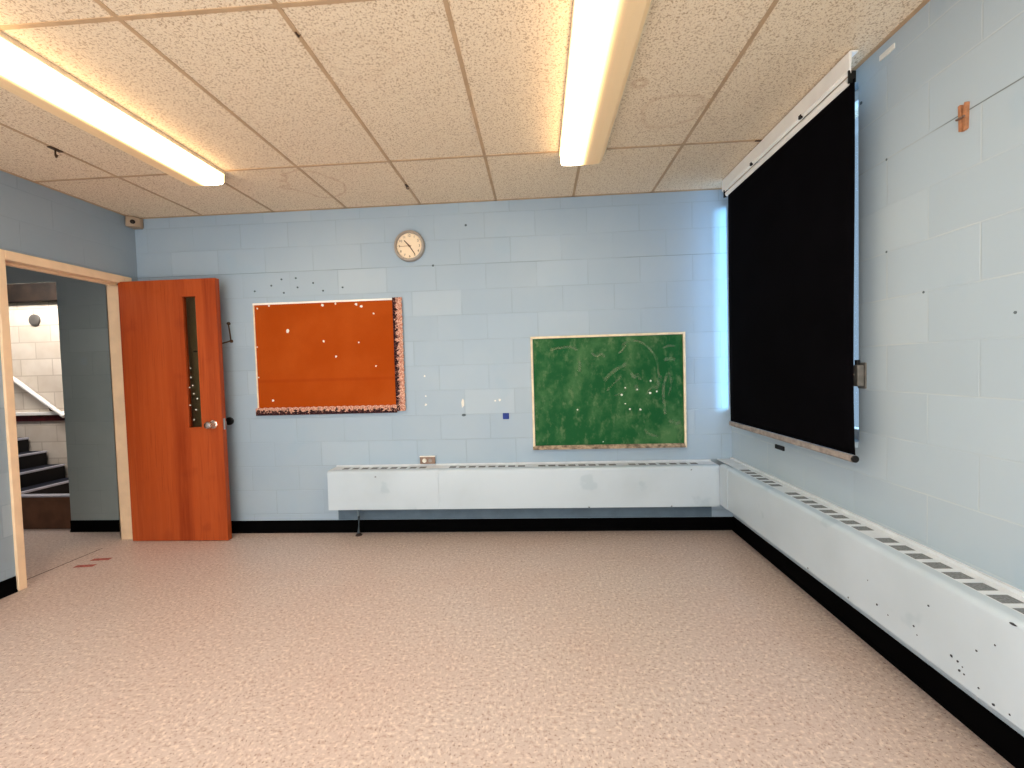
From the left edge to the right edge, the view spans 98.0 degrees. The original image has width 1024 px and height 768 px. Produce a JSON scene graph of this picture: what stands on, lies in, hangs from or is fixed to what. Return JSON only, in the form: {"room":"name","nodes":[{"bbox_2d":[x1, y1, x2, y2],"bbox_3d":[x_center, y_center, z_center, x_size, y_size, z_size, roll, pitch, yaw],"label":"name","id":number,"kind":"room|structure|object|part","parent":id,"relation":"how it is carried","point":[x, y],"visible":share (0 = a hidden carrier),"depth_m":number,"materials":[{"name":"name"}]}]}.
{"room":"classroom","nodes":[
{"label":"classroom","id":0,"kind":"room"},
{"bbox_2d":[8,301,67,477],"bbox_3d":[-5.536,-0.307,5.428,4.718,3.200,0.200,-2,2,3],"label":"wall","id":1,"kind":"structure","parent":0,"point":[36,355],"depth_m":5.34,"materials":[{"name":"beige brick"}]},
{"bbox_2d":[7,282,56,302],"bbox_3d":[-5.831,-1.307,5.274,3.800,0.675,0.070,-2,2,3],"label":"beam","id":2,"kind":"structure","parent":1,"relation":"attached to","point":[31,292],"depth_m":5.24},
{"bbox_2d":[29,314,40,325],"bbox_3d":[-5.704,-0.763,5.310,0.136,0.136,0.022,-2,2,3],"label":"bell","id":3,"kind":"object","parent":1,"relation":"attached to","point":[34,320],"visible":1,"depth_m":5.30,"materials":[{"name":"grey metal"}]},
{"bbox_2d":[13,376,64,417],"bbox_3d":[-6.109,-0.187,5.320,1.609,1.218,0.095,-2,2,3],"label":"handrail","id":4,"kind":"object","parent":1,"relation":"attached to","point":[50,406],"visible":0.87,"depth_m":5.26,"materials":[{"name":"white metal"}]},
{"bbox_2d":[16,411,63,415],"bbox_3d":[-5.783,0.358,5.344,3.800,0.040,0.045,-2,2,3],"label":"ledge","id":5,"kind":"object","parent":1,"relation":"attached to","point":[17,413],"visible":0.2,"depth_m":5.32,"materials":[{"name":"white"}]},
{"bbox_2d":[16,415,64,421],"bbox_3d":[-5.780,0.413,5.359,3.800,0.070,0.020,-2,2,3],"label":"band","id":6,"kind":"object","parent":1,"relation":"attached to","point":[35,417],"visible":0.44,"depth_m":5.34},
{"bbox_2d":[6,266,118,519],"bbox_3d":[-5.517,-0.260,4.056,4.518,3.200,0.200,-2,2,3],"label":"wall","id":7,"kind":"structure","parent":0,"point":[82,305],"depth_m":3.86,"materials":[{"name":"grey paint"}]},
{"bbox_2d":[70,520,119,531],"bbox_3d":[-3.552,1.241,3.887,0.656,0.100,0.014,-2,2,3],"label":"baseboard","id":8,"kind":"structure","parent":7,"relation":"attached to","point":[76,525],"depth_m":3.89,"materials":[{"name":"black rubber"}]},
{"bbox_2d":[0,170,137,585],"bbox_3d":[-3.388,0.031,0.516,0.140,2.743,6.627,-2,2,3],"label":"wall","id":9,"kind":"structure","parent":0,"point":[36,220],"depth_m":3.06,"materials":[{"name":"blue paint"}]},
{"bbox_2d":[0,576,17,598],"bbox_3d":[-3.304,1.368,0.035,0.014,0.100,5.580,-2,2,3],"label":"baseboard","id":10,"kind":"structure","parent":9,"relation":"attached to","point":[8,587],"depth_m":2.77,"materials":[{"name":"black rubber"}]},
{"bbox_2d":[0,249,132,590],"bbox_3d":[-3.216,0.223,3.251,0.168,2.160,0.920,-2,2,3],"label":"door frame","id":11,"kind":"structure","parent":9,"relation":"attached to","point":[7,258],"depth_m":3.07,"materials":[{"name":"beige paint"}]},
{"bbox_2d":[125,216,143,228],"bbox_3d":[-3.120,-1.333,3.672,0.089,0.086,0.101,-2,2,3],"label":"sensor","id":12,"kind":"object","parent":9,"relation":"attached to","point":[132,222],"visible":1,"depth_m":3.65,"materials":[{"name":"beige plastic"}]},
{"bbox_2d":[118,278,231,540],"bbox_3d":[-2.725,0.221,3.595,0.824,2.101,0.200,-2,2,3],"label":"door","id":13,"kind":"structure","parent":9,"relation":"in","point":[179,470],"depth_m":3.58,"materials":[{"name":"orange wood"}]},
{"bbox_3d":[-2.389,0.325,3.518,0.068,0.068,0.078,-2,2,3],"label":"knob","id":14,"kind":"part","parent":13,"relation":"part of","materials":[{"name":"silver metal"}]},
{"bbox_2d":[135,189,732,520],"bbox_3d":[-0.626,-0.157,3.642,5.287,2.743,0.050,-2,2,3],"label":"wall","id":15,"kind":"structure","parent":0,"point":[518,271],"depth_m":3.60,"materials":[{"name":"blue paint"}]},
{"bbox_2d":[222,322,232,343],"bbox_3d":[-2.381,-0.423,3.680,0.121,0.183,0.037,-3,2,-30],"label":"coat hook","id":16,"kind":"object","parent":15,"relation":"attached to","point":[228,323],"visible":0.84,"depth_m":3.69,"materials":[{"name":"brown metal"}]},
{"bbox_2d":[226,417,233,424],"bbox_3d":[-2.366,0.311,3.721,0.066,0.066,0.034,-2,2,3],"label":"door stop","id":17,"kind":"object","parent":15,"relation":"attached to","point":[230,421],"visible":0.8,"depth_m":3.71,"materials":[{"name":"black plastic"}]},
{"bbox_2d":[252,297,405,415],"bbox_3d":[-1.509,-0.219,3.654,1.266,0.933,0.023,-2,2,3],"label":"bulletin board","id":18,"kind":"object","parent":15,"relation":"attached to","point":[330,356],"visible":1,"depth_m":3.65,"materials":[{"name":"orange fabric"}]},
{"bbox_2d":[394,230,424,261],"bbox_3d":[-0.826,-1.110,3.574,0.252,0.252,0.037,-2,2,3],"label":"wall clock","id":19,"kind":"object","parent":15,"relation":"attached to","point":[409,245],"visible":1,"depth_m":3.58,"materials":[{"name":"brown"}]},
{"bbox_2d":[419,456,435,463],"bbox_3d":[-0.690,0.620,3.629,0.128,0.064,0.037,-2,2,3],"label":"wall outlet","id":20,"kind":"object","parent":15,"relation":"attached to","point":[423,459],"visible":1,"depth_m":3.62,"materials":[{"name":"brown metal"}]},
{"bbox_2d":[231,517,732,532],"bbox_3d":[-0.670,1.166,3.661,4.847,0.102,0.014,-2,2,3],"label":"baseboard","id":21,"kind":"structure","parent":15,"relation":"attached to","point":[642,523],"depth_m":3.63,"materials":[{"name":"black rubber"}]},
{"bbox_2d":[503,413,508,418],"bbox_3d":[-0.049,0.259,3.591,0.050,0.049,0.011,-2,2,3],"label":"sticker","id":22,"kind":"object","parent":15,"relation":"attached to","point":[505,415],"visible":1,"depth_m":3.59,"materials":[{"name":"blue paper"}]},
{"bbox_2d":[530,332,686,449],"bbox_3d":[0.761,0.062,3.517,1.210,0.908,0.049,-2,2,3],"label":"chalkboard","id":23,"kind":"object","parent":15,"relation":"attached to","point":[603,391],"visible":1,"depth_m":3.53,"materials":[{"name":"green wood"}]},
{"bbox_3d":[0.167,0.076,3.565,0.018,0.870,0.025,-2,2,3],"label":"frame rail","id":24,"kind":"part","parent":23,"relation":"part of","materials":[{"name":"beige wood"}]},
{"bbox_3d":[0.749,-0.383,3.514,1.210,0.018,0.025,-2,2,3],"label":"frame rail","id":25,"kind":"part","parent":23,"relation":"part of","materials":[{"name":"beige wood"}]},
{"bbox_2d":[533,443,685,449],"bbox_3d":[0.764,0.499,3.533,1.192,0.034,0.049,-2,2,3],"label":"chalk tray","id":26,"kind":"object","parent":23,"relation":"on","point":[539,446],"depth_m":3.53,"materials":[{"name":"beige wood"}]},
{"bbox_3d":[1.357,0.055,3.494,0.018,0.890,0.025,-2,2,3],"label":"frame rail","id":27,"kind":"part","parent":23,"relation":"part of","materials":[{"name":"beige wood"}]},
{"bbox_2d":[0,0,923,217],"bbox_3d":[-0.799,-1.368,0.287,5.167,0.080,6.777,-2,2,3],"label":"ceiling","id":28,"kind":"structure","parent":0,"point":[395,62],"depth_m":2.14,"materials":[{"name":"tile"}]},
{"bbox_2d":[0,31,224,185],"bbox_3d":[-2.087,-1.297,1.698,0.286,0.084,2.445,-2,2,3],"label":"ceiling light","id":29,"kind":"object","parent":28,"relation":"attached to","point":[24,73],"visible":1,"depth_m":2.12,"materials":[{"name":"white plastic"}]},
{"bbox_2d":[0,0,929,218],"bbox_3d":[-0.938,-1.323,0.296,4.847,0.004,6.577,-2,2,3],"label":"grid","id":30,"kind":"object","parent":28,"relation":"attached to","point":[274,5],"visible":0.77,"depth_m":2.18,"materials":[{"name":"beige metal"}]},
{"bbox_2d":[47,146,62,157],"bbox_3d":[-2.622,-1.325,2.558,0.035,0.054,0.067,-2,2,3],"label":"ceiling hook","id":31,"kind":"object","parent":30,"relation":"attached to","point":[50,147],"visible":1,"depth_m":2.55,"materials":[{"name":"brown metal"}]},
{"bbox_2d":[559,0,652,165],"bbox_3d":[0.365,-1.362,1.555,0.286,0.084,2.445,-2,2,3],"label":"ceiling light","id":32,"kind":"object","parent":28,"relation":"attached to","point":[605,35],"visible":1,"depth_m":1.90,"materials":[{"name":"white plastic"}]},
{"bbox_2d":[722,50,858,462],"bbox_3d":[1.542,-0.571,2.615,0.044,1.798,1.349,-2,2,3],"label":"roller blind","id":33,"kind":"object","parent":28,"relation":"hanging from","point":[791,216],"visible":1,"depth_m":2.37,"materials":[{"name":"black fabric"}]},
{"bbox_2d":[0,529,1014,767],"bbox_3d":[-3.090,1.418,1.287,10.005,0.100,8.500,-2,2,3],"label":"floor","id":34,"kind":"structure","parent":0,"point":[674,648],"depth_m":2.04,"materials":[{"name":"carpet"}]},
{"bbox_2d":[17,437,68,493],"bbox_3d":[-6.204,0.591,4.789,2.030,1.487,1.180,-2,2,3],"label":"staircase","id":35,"kind":"structure","parent":34,"relation":"on","point":[37,476],"depth_m":5.13,"materials":[{"name":"black rubber"}]},
{"bbox_2d":[21,494,70,528],"bbox_3d":[-5.252,1.181,4.092,2.765,0.303,0.070,-2,2,3],"label":"stair riser","id":36,"kind":"object","parent":34,"relation":"on","point":[39,511],"depth_m":4.00,"materials":[{"name":"brown wood"}]},
{"bbox_2d":[27,548,101,579],"bbox_3d":[-3.246,1.306,3.207,0.006,0.001,0.600,-2,2,3],"label":"threshold","id":37,"kind":"object","parent":34,"relation":"on","point":[101,548],"visible":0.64,"depth_m":3.22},
{"bbox_2d":[73,564,96,567],"bbox_3d":[-3.054,1.301,3.180,0.132,0.001,0.040,-2,2,-3],"label":"tape mark","id":38,"kind":"object","parent":34,"relation":"on","point":[90,565],"visible":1,"depth_m":3.18,"materials":[{"name":"red plastic"}]},
{"bbox_2d":[90,558,110,560],"bbox_3d":[-3.037,1.296,3.289,0.132,0.001,0.040,-2,2,-3],"label":"tape mark","id":39,"kind":"object","parent":34,"relation":"on","point":[96,559],"visible":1,"depth_m":3.29,"materials":[{"name":"red plastic"}]},
{"bbox_2d":[327,459,719,536],"bbox_3d":[0.060,0.919,3.525,3.028,0.562,0.180,-2,2,3],"label":"convector","id":40,"kind":"object","parent":34,"relation":"on","point":[633,488],"visible":1,"depth_m":3.46,"materials":[{"name":"metal"}]},
{"bbox_3d":[-1.012,0.834,3.522,0.885,0.311,0.052,-2,2,3],"label":"panel","id":41,"kind":"part","parent":40,"relation":"part of","materials":[{"name":"metal"}]},
{"bbox_2d":[344,467,425,468],"bbox_3d":[-1.027,0.684,3.583,0.692,0.012,0.070,-2,2,3],"label":"vent grille","id":42,"kind":"object","parent":40,"relation":"attached to","point":[344,467],"depth_m":3.59,"materials":[{"name":"grey metal"}]},
{"bbox_2d":[449,465,524,467],"bbox_3d":[-0.199,0.662,3.533,0.614,0.012,0.070,-2,2,3],"label":"vent grille","id":43,"kind":"object","parent":40,"relation":"attached to","point":[450,466],"depth_m":3.54,"materials":[{"name":"grey metal"}]},
{"bbox_3d":[0.053,0.645,3.542,3.028,0.016,0.127,-2,2,3],"label":"panel","id":44,"kind":"part","parent":40,"relation":"part of","materials":[{"name":"metal"}]},
{"bbox_3d":[0.063,0.877,3.607,3.028,0.425,0.011,-2,2,3],"label":"plate","id":45,"kind":"part","parent":40,"relation":"part of","materials":[{"name":"white metal"}]},
{"bbox_2d":[538,464,615,466],"bbox_3d":[0.510,0.644,3.491,0.614,0.012,0.070,-2,2,3],"label":"vent grille","id":46,"kind":"object","parent":40,"relation":"attached to","point":[539,465],"depth_m":3.49,"materials":[{"name":"grey metal"}]},
{"bbox_3d":[0.497,0.794,3.432,2.138,0.311,0.052,-2,2,3],"label":"panel","id":47,"kind":"part","parent":40,"relation":"part of","materials":[{"name":"metal"}]},
{"bbox_2d":[629,463,697,464],"bbox_3d":[1.169,0.626,3.451,0.535,0.012,0.070,-2,2,3],"label":"vent grille","id":48,"kind":"object","parent":40,"relation":"attached to","point":[629,463],"depth_m":3.45,"materials":[{"name":"grey metal"}]},
{"bbox_2d":[732,0,1023,736],"bbox_3d":[1.584,-0.101,0.217,0.130,2.743,6.627,-2,2,3],"label":"wall","id":49,"kind":"structure","parent":0,"point":[940,450],"depth_m":1.65,"materials":[{"name":"blue paint"}]},
{"bbox_2d":[775,444,784,450],"bbox_3d":[1.684,0.400,2.797,0.010,0.027,0.100,-2,2,3],"label":"wall plate","id":50,"kind":"object","parent":49,"relation":"attached to","point":[779,447],"visible":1,"depth_m":2.79,"materials":[{"name":"black plastic"}]},
{"bbox_2d":[854,90,858,447],"bbox_3d":[1.687,-0.569,2.705,0.118,1.700,1.263,-2,2,3],"label":"window","id":51,"kind":"structure","parent":49,"relation":"in","point":[856,429],"depth_m":2.16,"materials":[{"name":"white glass"}]},
{"bbox_2d":[854,360,866,388],"bbox_3d":[1.610,-0.046,2.069,0.043,0.133,0.051,-2,2,3],"label":"wall switch","id":52,"kind":"object","parent":49,"relation":"in","point":[860,369],"depth_m":2.05,"materials":[{"name":"grey metal"}]},
{"bbox_3d":[1.628,-0.040,2.068,0.006,0.120,0.051,-2,2,3],"label":"latch plate","id":53,"kind":"part","parent":52,"relation":"part of","materials":[{"name":"grey metal"}]},
{"bbox_2d":[717,457,1023,730],"bbox_3d":[1.470,0.848,0.433,0.173,0.316,6.176,-2,2,3],"label":"convector","id":54,"kind":"object","parent":49,"relation":"attached to","point":[966,621],"visible":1,"depth_m":1.67,"materials":[{"name":"metal"}]},
{"bbox_2d":[741,470,780,485],"bbox_3d":[1.622,0.619,2.915,0.073,0.012,0.456,-2,2,3],"label":"vent grille","id":55,"kind":"object","parent":54,"relation":"attached to","point":[755,475],"depth_m":2.89,"materials":[{"name":"grey metal"}]},
{"bbox_2d":[786,492,871,530],"bbox_3d":[1.583,0.643,2.263,0.073,0.012,0.614,-2,2,3],"label":"vent grille","id":56,"kind":"object","parent":54,"relation":"attached to","point":[838,516],"depth_m":2.21,"materials":[{"name":"grey metal"}]},
{"bbox_3d":[1.494,0.698,0.426,0.117,0.018,6.176,-2,2,3],"label":"panel","id":57,"kind":"part","parent":54,"relation":"part of","materials":[{"name":"metal"}]},
{"bbox_2d":[875,538,1023,613],"bbox_3d":[1.543,0.668,1.577,0.073,0.012,0.614,-2,2,3],"label":"vent grille","id":58,"kind":"object","parent":54,"relation":"attached to","point":[1000,596],"depth_m":1.54,"materials":[{"name":"grey metal"}]},
{"bbox_2d":[732,516,1023,767],"bbox_3d":[1.548,1.218,0.235,0.014,0.110,6.563,-2,2,3],"label":"baseboard","id":59,"kind":"structure","parent":49,"relation":"attached to","point":[1008,743],"depth_m":1.85,"materials":[{"name":"black rubber"}]},
{"bbox_2d":[879,43,894,60],"bbox_3d":[1.582,-1.399,1.875,0.007,0.022,0.080,-2,2,3],"label":"tape strip","id":60,"kind":"object","parent":49,"relation":"attached to","point":[884,54],"visible":1,"depth_m":1.87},
{"bbox_2d":[955,101,969,131],"bbox_3d":[1.567,-0.928,1.547,0.022,0.093,0.032,-2,2,3],"label":"clothespin","id":61,"kind":"object","parent":49,"relation":"attached to","point":[963,110],"visible":1,"depth_m":1.54,"materials":[{"name":"orange wood"}]}
]}

